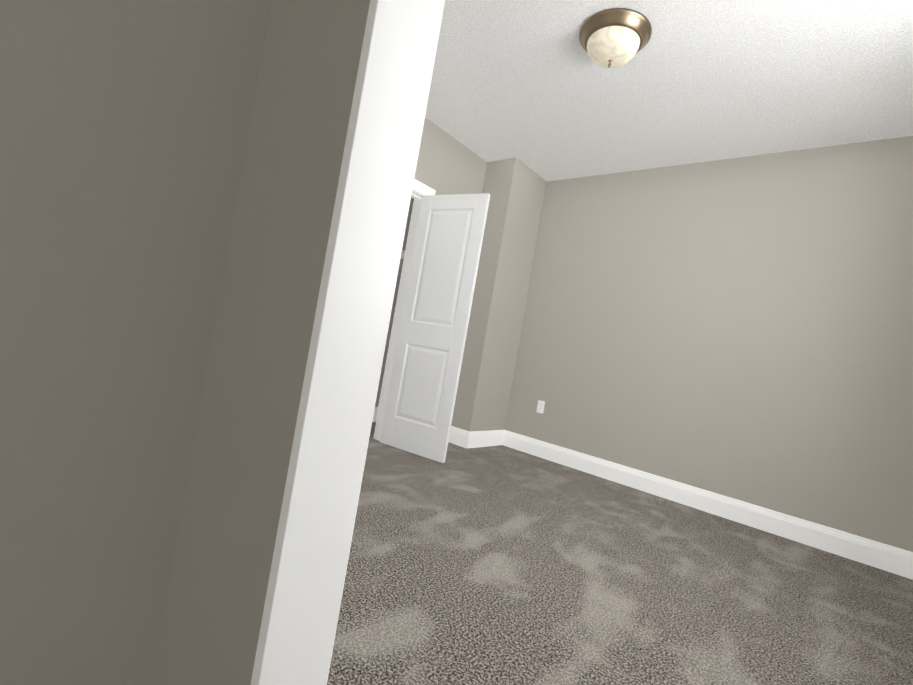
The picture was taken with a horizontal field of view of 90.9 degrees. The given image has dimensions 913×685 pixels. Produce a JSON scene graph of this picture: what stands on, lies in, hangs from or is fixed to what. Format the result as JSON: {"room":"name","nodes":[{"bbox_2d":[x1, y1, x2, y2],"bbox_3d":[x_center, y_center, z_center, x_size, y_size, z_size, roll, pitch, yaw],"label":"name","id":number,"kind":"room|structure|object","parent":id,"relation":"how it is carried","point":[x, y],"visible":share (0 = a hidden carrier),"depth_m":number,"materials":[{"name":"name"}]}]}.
{"room":"closet","nodes":[
{"label":"closet","id":0,"kind":"room"},
{"bbox_2d":[0,0,270,684],"bbox_3d":[-0.762,-0.595,0.528,0.120,2.680,1.030,9,-1,40],"label":"wall","id":1,"kind":"structure","parent":0,"point":[124,126],"depth_m":0.73,"materials":[{"name":"grey paint"}]},
{"bbox_2d":[150,0,369,684],"bbox_3d":[-0.535,-0.549,1.086,3.450,2.680,0.120,9,-1,40],"label":"wall","id":2,"kind":"structure","parent":0,"point":[220,570],"depth_m":0.75,"materials":[{"name":"grey paint"}]},
{"bbox_2d":[251,0,444,684],"bbox_3d":[0.275,-0.120,0.341,1.096,2.090,0.124,9,-1,40],"label":"door frame","id":3,"kind":"structure","parent":2,"relation":"attached to","point":[296,639],"depth_m":0.67,"materials":[{"name":"white wood"}]},
{"bbox_2d":[375,197,413,406],"bbox_3d":[-1.056,-0.607,3.675,0.700,2.680,2.690,9,-1,40],"label":"wall","id":4,"kind":"structure","parent":0,"point":[394,304],"depth_m":4.56,"materials":[{"name":"grey paint"}]},
{"bbox_2d":[372,407,377,421],"bbox_3d":[-1.224,0.648,3.621,0.580,0.150,2.450,9,-1,40],"label":"baseboard","id":5,"kind":"structure","parent":4,"relation":"attached to","point":[375,414],"depth_m":4.53,"materials":[{"name":"white wood"}]},
{"bbox_2d":[414,118,486,194],"bbox_3d":[-0.682,-0.545,3.488,0.120,2.680,3.595,9,-1,40],"label":"wall","id":6,"kind":"structure","parent":0,"point":[447,164],"depth_m":3.90,"materials":[{"name":"grey paint"}]},
{"bbox_2d":[376,199,414,419],"bbox_3d":[-0.912,-0.401,3.353,0.018,2.015,1.440,9,-1,40],"label":"trim","id":7,"kind":"structure","parent":6,"relation":"attached to","point":[395,309],"depth_m":3.83,"materials":[{"name":"white wood"}]},
{"bbox_2d":[373,190,421,440],"bbox_3d":[-0.876,-0.281,3.304,0.137,2.090,1.290,9,-1,40],"label":"door frame","id":8,"kind":"structure","parent":6,"relation":"attached to","point":[416,196],"depth_m":3.80,"materials":[{"name":"white wood"}]},
{"bbox_2d":[412,179,435,195],"bbox_3d":[-0.821,-0.310,3.263,0.018,2.165,1.440,9,-1,40],"label":"trim","id":9,"kind":"structure","parent":6,"relation":"attached to","point":[420,188],"depth_m":3.70,"materials":[{"name":"white wood"}]},
{"bbox_2d":[380,193,489,462],"bbox_3d":[-0.179,-0.151,3.554,0.627,2.050,0.074,9,-1,31],"label":"closet door","id":10,"kind":"structure","parent":6,"relation":"in","point":[432,335],"depth_m":3.50,"materials":[{"name":"white wood"}]},
{"bbox_2d":[451,157,545,431],"bbox_3d":[0.374,-0.353,4.404,0.330,2.680,0.570,9,-1,40],"label":"wall","id":11,"kind":"structure","parent":0,"point":[514,188],"depth_m":4.20,"materials":[{"name":"grey paint"}]},
{"bbox_2d":[464,430,503,447],"bbox_3d":[0.278,0.912,4.262,0.015,0.150,0.560,9,-1,40],"label":"baseboard","id":12,"kind":"structure","parent":11,"relation":"attached to","point":[473,439],"depth_m":4.22,"materials":[{"name":"white wood"}]},
{"bbox_2d":[327,422,912,684],"bbox_3d":[-0.236,0.925,2.133,4.300,0.100,4.745,9,-1,40],"label":"floor","id":13,"kind":"structure","parent":0,"point":[497,565],"depth_m":1.86,"materials":[{"name":"carpet"}]},
{"bbox_2d":[425,0,912,181],"bbox_3d":[0.233,-1.815,2.167,4.300,0.100,4.745,9,-1,40],"label":"ceiling","id":14,"kind":"structure","parent":0,"point":[533,86],"depth_m":2.72,"materials":[{"name":"white paint"}]},
{"bbox_2d":[579,8,651,67],"bbox_3d":[0.833,-1.562,2.410,0.370,0.191,0.370,9,-1,40],"label":"ceiling light","id":15,"kind":"object","parent":14,"relation":"attached to","point":[613,37],"visible":1,"depth_m":2.32,"materials":[{"name":"gold metal"}]},
{"bbox_2d":[504,136,912,551],"bbox_3d":[1.734,-0.129,3.686,3.600,2.680,0.120,9,-1,40],"label":"wall","id":16,"kind":"structure","parent":0,"point":[740,328],"depth_m":3.30,"materials":[{"name":"grey paint"}]},
{"bbox_2d":[537,400,544,413],"bbox_3d":[0.799,0.611,4.267,0.070,0.115,0.008,9,-1,40],"label":"electrical outlet","id":17,"kind":"object","parent":16,"relation":"attached to","point":[540,407],"visible":1,"depth_m":4.26,"materials":[{"name":"white plastic"}]},
{"bbox_2d":[504,430,912,579],"bbox_3d":[1.579,1.126,3.532,2.970,0.150,0.015,9,-1,40],"label":"baseboard","id":18,"kind":"structure","parent":16,"relation":"attached to","point":[885,557],"depth_m":3.19,"materials":[{"name":"white wood"}]}
]}

